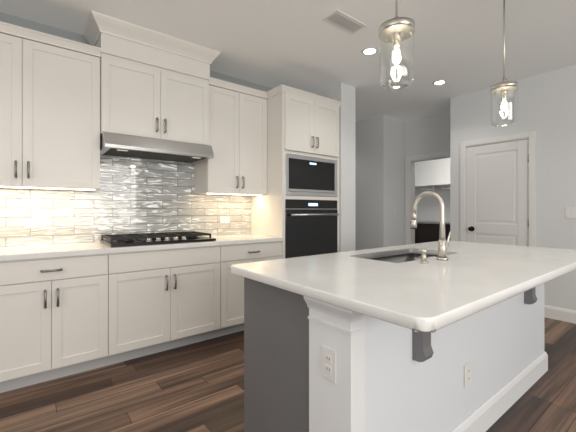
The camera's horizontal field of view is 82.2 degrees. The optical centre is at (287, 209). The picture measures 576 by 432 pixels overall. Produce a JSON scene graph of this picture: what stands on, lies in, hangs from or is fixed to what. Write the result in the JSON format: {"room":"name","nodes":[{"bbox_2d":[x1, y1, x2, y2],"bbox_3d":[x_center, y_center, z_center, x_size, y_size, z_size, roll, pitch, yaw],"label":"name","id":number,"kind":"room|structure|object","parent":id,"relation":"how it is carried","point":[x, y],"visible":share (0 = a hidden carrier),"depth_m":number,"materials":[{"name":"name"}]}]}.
{"room":"kitchen","nodes":[
{"label":"kitchen","id":0,"kind":"room"},
{"bbox_2d":[0,12,272,246],"bbox_3d":[-1.988,-0.170,2.837,5.560,2.740,0.120,0,0,-38],"label":"wall","id":1,"kind":"structure","parent":0,"point":[32,25],"depth_m":2.82,"materials":[{"name":"grey paint"}]},
{"bbox_2d":[0,22,100,190],"bbox_3d":[-2.041,-0.735,2.490,1.051,1.130,0.338,0,0,-38],"label":"upper cabinet","id":2,"kind":"object","parent":1,"relation":"attached to","point":[65,104],"depth_m":2.47,"materials":[{"name":"white paint"}]},
{"bbox_2d":[0,155,250,246],"bbox_3d":[-1.641,-0.177,3.025,3.038,0.925,0.008,0,0,-38],"label":"backsplash","id":3,"kind":"structure","parent":1,"relation":"attached to","point":[133,196],"depth_m":3.10,"materials":[{"name":"tile"}]},
{"bbox_2d":[24,219,41,227],"bbox_3d":[-2.069,0.110,2.681,0.116,0.072,0.007,0,0,-38],"label":"outlet","id":4,"kind":"object","parent":3,"relation":"attached to","point":[32,223],"visible":1,"depth_m":2.68,"materials":[{"name":"white plastic"}]},
{"bbox_2d":[220,216,229,222],"bbox_3d":[-0.714,0.110,3.740,0.116,0.072,0.007,0,0,-38],"label":"outlet","id":5,"kind":"object","parent":3,"relation":"attached to","point":[224,219],"visible":1,"depth_m":3.74,"materials":[{"name":"white plastic"}]},
{"bbox_2d":[92,14,211,145],"bbox_3d":[-1.248,-1.079,3.083,0.934,0.918,0.380,0,0,-38],"label":"upper cabinet","id":6,"kind":"object","parent":1,"relation":"attached to","point":[156,86],"depth_m":2.89,"materials":[{"name":"white paint"}]},
{"bbox_2d":[100,132,213,163],"bbox_3d":[-1.212,-0.554,3.038,0.914,0.128,0.491,0,0,-38],"label":"range hood","id":7,"kind":"object","parent":6,"relation":"attached to","point":[124,145],"visible":0.92,"depth_m":2.87,"materials":[{"name":"silver metal"}]},
{"bbox_2d":[194,78,267,195],"bbox_3d":[-0.615,-0.735,3.604,0.708,1.130,0.338,0,0,-38],"label":"upper cabinet","id":8,"kind":"object","parent":1,"relation":"attached to","point":[238,166],"depth_m":3.45,"materials":[{"name":"white paint"}]},
{"bbox_2d":[0,317,575,431],"bbox_3d":[1.112,1.230,2.150,9.840,0.060,10.220,0,0,-38],"label":"floor","id":9,"kind":"structure","parent":0,"point":[197,387],"depth_m":2.12,"materials":[{"name":"brown wood"}]},
{"bbox_2d":[0,254,119,392],"bbox_3d":[-1.809,0.762,2.501,0.811,0.876,0.628,0,0,-38],"label":"base cabinet","id":10,"kind":"object","parent":9,"relation":"on","point":[67,309],"depth_m":2.28,"materials":[{"name":"white paint"}]},
{"bbox_2d":[0,234,282,261],"bbox_3d":[-1.446,0.305,2.775,3.038,0.038,0.644,0,0,-38],"label":"countertop","id":11,"kind":"structure","parent":10,"relation":"on","point":[67,250],"depth_m":2.55,"materials":[{"name":"white stone"}]},
{"bbox_2d":[100,231,215,246],"bbox_3d":[-1.165,0.253,2.986,0.870,0.064,0.510,0,0,-38],"label":"gas cooktop","id":12,"kind":"object","parent":11,"relation":"in","point":[122,240],"visible":1,"depth_m":2.84,"materials":[{"name":"black metal"}]},
{"bbox_2d":[120,246,227,361],"bbox_3d":[-1.174,0.762,2.997,1.041,0.876,0.628,0,0,-38],"label":"base cabinet","id":13,"kind":"object","parent":9,"relation":"on","point":[170,299],"depth_m":2.76,"materials":[{"name":"white paint"}]},
{"bbox_2d":[228,242,281,333],"bbox_3d":[-0.557,0.762,3.479,0.769,0.876,0.628,0,0,-38],"label":"base cabinet","id":14,"kind":"object","parent":9,"relation":"on","point":[251,251],"depth_m":3.18,"materials":[{"name":"white paint"}]},
{"bbox_2d":[251,84,341,258],"bbox_3d":[0.093,-0.050,3.946,0.905,2.500,0.691,0,0,-38],"label":"tall cabinet","id":15,"kind":"object","parent":9,"relation":"on","point":[302,123],"visible":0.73,"depth_m":3.64,"materials":[{"name":"white paint"}]},
{"bbox_2d":[285,154,336,196],"bbox_3d":[0.127,-0.378,3.935,0.785,0.441,0.514,0,0,-38],"label":"microwave","id":16,"kind":"object","parent":15,"relation":"in","point":[308,176],"visible":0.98,"depth_m":3.71,"materials":[{"name":"black glass"}]},
{"bbox_2d":[285,199,338,257],"bbox_3d":[0.129,0.242,3.932,0.785,0.711,0.641,0,0,-38],"label":"wall oven","id":17,"kind":"object","parent":15,"relation":"in","point":[310,227],"visible":0.62,"depth_m":3.70,"materials":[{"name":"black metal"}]},
{"bbox_2d":[244,280,547,431],"bbox_3d":[0.918,0.762,1.996,2.209,0.875,1.055,0,0,-38],"label":"kitchen island","id":18,"kind":"object","parent":9,"relation":"on","point":[407,341],"depth_m":1.48,"materials":[{"name":"white paint"}]},
{"bbox_2d":[322,345,335,382],"bbox_3d":[0.151,0.570,1.222,0.007,0.116,0.072,0,0,-38],"label":"outlet","id":19,"kind":"object","parent":18,"relation":"attached to","point":[328,363],"visible":1,"depth_m":1.22,"materials":[{"name":"white plastic"}]},
{"bbox_2d":[230,240,575,335],"bbox_3d":[0.924,0.305,1.991,2.294,0.038,1.106,0,0,-38],"label":"island countertop","id":20,"kind":"structure","parent":18,"relation":"on","point":[427,299],"depth_m":1.42,"materials":[{"name":"white stone"}]},
{"bbox_2d":[372,253,437,262],"bbox_3d":[0.760,0.432,2.129,0.760,0.211,0.420,0,0,-38],"label":"sink","id":21,"kind":"object","parent":20,"relation":"in","point":[401,258],"visible":0.02,"depth_m":2.40,"materials":[{"name":"silver metal"}]},
{"bbox_2d":[413,248,427,262],"bbox_3d":[0.724,0.246,1.802,0.043,0.077,0.083,0,0,-38],"label":"soap dispenser","id":22,"kind":"object","parent":20,"relation":"on","point":[423,251],"visible":1,"depth_m":1.78,"materials":[{"name":"silver metal"}]},
{"bbox_2d":[410,191,450,259],"bbox_3d":[0.848,0.086,1.976,0.092,0.398,0.233,0,0,-38],"label":"faucet","id":23,"kind":"object","parent":20,"relation":"on","point":[443,245],"visible":1,"depth_m":1.90,"materials":[{"name":"silver metal"}]},
{"bbox_2d":[464,361,470,387],"bbox_3d":[0.918,0.840,1.683,0.072,0.116,0.007,0,0,-38],"label":"outlet","id":24,"kind":"object","parent":18,"relation":"attached to","point":[467,374],"visible":1,"depth_m":1.68,"materials":[{"name":"white plastic"}]},
{"bbox_2d":[415,225,446,243],"bbox_3d":[3.136,0.740,6.866,0.595,0.921,0.650,0,0,-38],"label":"base cabinet","id":25,"kind":"object","parent":9,"relation":"on","point":[426,231],"depth_m":6.75,"materials":[{"name":"black wood"}]},
{"bbox_2d":[417,221,449,224],"bbox_3d":[3.130,0.262,6.856,0.616,0.034,1.990,0,0,-38],"label":"countertop","id":26,"kind":"structure","parent":25,"relation":"on","point":[418,222],"depth_m":6.75,"materials":[{"name":"grey stone"}]},
{"bbox_2d":[447,225,449,240],"bbox_3d":[3.537,0.740,6.352,0.595,0.921,0.655,0,0,-38],"label":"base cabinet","id":27,"kind":"object","parent":9,"relation":"on","point":[448,226],"depth_m":6.41,"materials":[{"name":"black wood"}]},
{"bbox_2d":[0,0,575,121],"bbox_3d":[1.112,-1.580,2.150,9.840,0.080,10.220,0,0,-38],"label":"ceiling","id":28,"kind":"structure","parent":0,"point":[303,45],"depth_m":2.96,"materials":[{"name":"white paint"}]},
{"bbox_2d":[322,9,366,33],"bbox_3d":[0.467,-1.534,2.700,0.360,0.012,0.160,0,0,-38],"label":"ceiling vent","id":29,"kind":"object","parent":28,"relation":"in","point":[343,21],"visible":1,"depth_m":2.68,"materials":[{"name":"white metal"}]},
{"bbox_2d":[361,47,377,54],"bbox_3d":[0.791,-1.536,3.194,0.164,0.007,0.164,0,0,-38],"label":"recessed light","id":30,"kind":"object","parent":28,"relation":"in","point":[369,51],"visible":1,"depth_m":3.19,"materials":[{"name":"white paint"}]},
{"bbox_2d":[379,0,414,90],"bbox_3d":[0.506,-1.057,1.537,0.160,0.964,0.160,0,0,-38],"label":"pendant light","id":31,"kind":"object","parent":28,"relation":"hanging from","point":[396,30],"visible":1,"depth_m":1.52,"materials":[{"name":"clear glass"}]},
{"bbox_2d":[432,80,446,84],"bbox_3d":[1.828,-1.536,3.979,0.164,0.007,0.164,0,0,-38],"label":"recessed light","id":32,"kind":"object","parent":28,"relation":"in","point":[439,82],"visible":1,"depth_m":3.97,"materials":[{"name":"white paint"}]},
{"bbox_2d":[491,0,517,127],"bbox_3d":[1.482,-1.057,2.262,0.160,0.964,0.160,0,0,-38],"label":"pendant light","id":33,"kind":"object","parent":28,"relation":"hanging from","point":[504,88],"visible":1,"depth_m":2.25,"materials":[{"name":"clear glass"}]},
{"bbox_2d":[314,83,354,251],"bbox_3d":[-0.257,-0.170,5.348,0.260,2.740,3.255,0,0,-38],"label":"wall","id":34,"kind":"structure","parent":0,"point":[343,93],"depth_m":4.05,"materials":[{"name":"white paint"}]},
{"bbox_2d":[355,115,404,249],"bbox_3d":[0.941,-0.170,6.681,0.730,2.740,2.870,0,0,-38],"label":"wall","id":35,"kind":"structure","parent":0,"point":[379,168],"depth_m":5.53,"materials":[{"name":"white paint"}]},
{"bbox_2d":[405,110,449,244],"bbox_3d":[3.004,-0.170,4.536,0.120,2.740,3.050,0,0,-38],"label":"wall","id":36,"kind":"structure","parent":0,"point":[427,134],"depth_m":5.33,"materials":[{"name":"white paint"}]},
{"bbox_2d":[406,151,449,244],"bbox_3d":[2.372,0.142,5.337,0.141,2.115,0.960,0,0,-38],"label":"trim","id":37,"kind":"structure","parent":36,"relation":"attached to","point":[410,191],"depth_m":5.62,"materials":[{"name":"white paint"}]},
{"bbox_2d":[415,183,449,190],"bbox_3d":[3.235,-0.477,6.950,0.335,0.115,1.970,0,0,-38],"label":"shelf","id":38,"kind":"object","parent":36,"relation":"attached to","point":[437,187],"visible":0.31,"depth_m":7.00,"materials":[{"name":"white paint"}]},
{"bbox_2d":[450,65,575,323],"bbox_3d":[4.212,-0.170,2.085,0.136,2.740,6.300,0,0,-38],"label":"wall","id":39,"kind":"structure","parent":0,"point":[547,107],"depth_m":3.69,"materials":[{"name":"white paint"}]},
{"bbox_2d":[467,139,528,245],"bbox_3d":[2.565,0.181,4.084,0.107,2.013,0.692,0,0,-38],"label":"pantry door","id":40,"kind":"structure","parent":39,"relation":"in","point":[497,193],"depth_m":4.08,"materials":[{"name":"white paint"}]},
{"bbox_2d":[460,131,535,246],"bbox_3d":[2.616,0.149,4.131,0.141,2.102,0.834,0,0,-38],"label":"door frame","id":41,"kind":"structure","parent":39,"relation":"attached to","point":[531,135],"depth_m":3.93,"materials":[{"name":"white paint"}]},
{"bbox_2d":[565,207,575,217],"bbox_3d":[3.028,0.030,3.508,0.007,0.116,0.124,0,0,-38],"label":"light switch","id":42,"kind":"object","parent":39,"relation":"attached to","point":[570,212],"visible":1,"depth_m":3.52,"materials":[{"name":"white plastic"}]}
]}

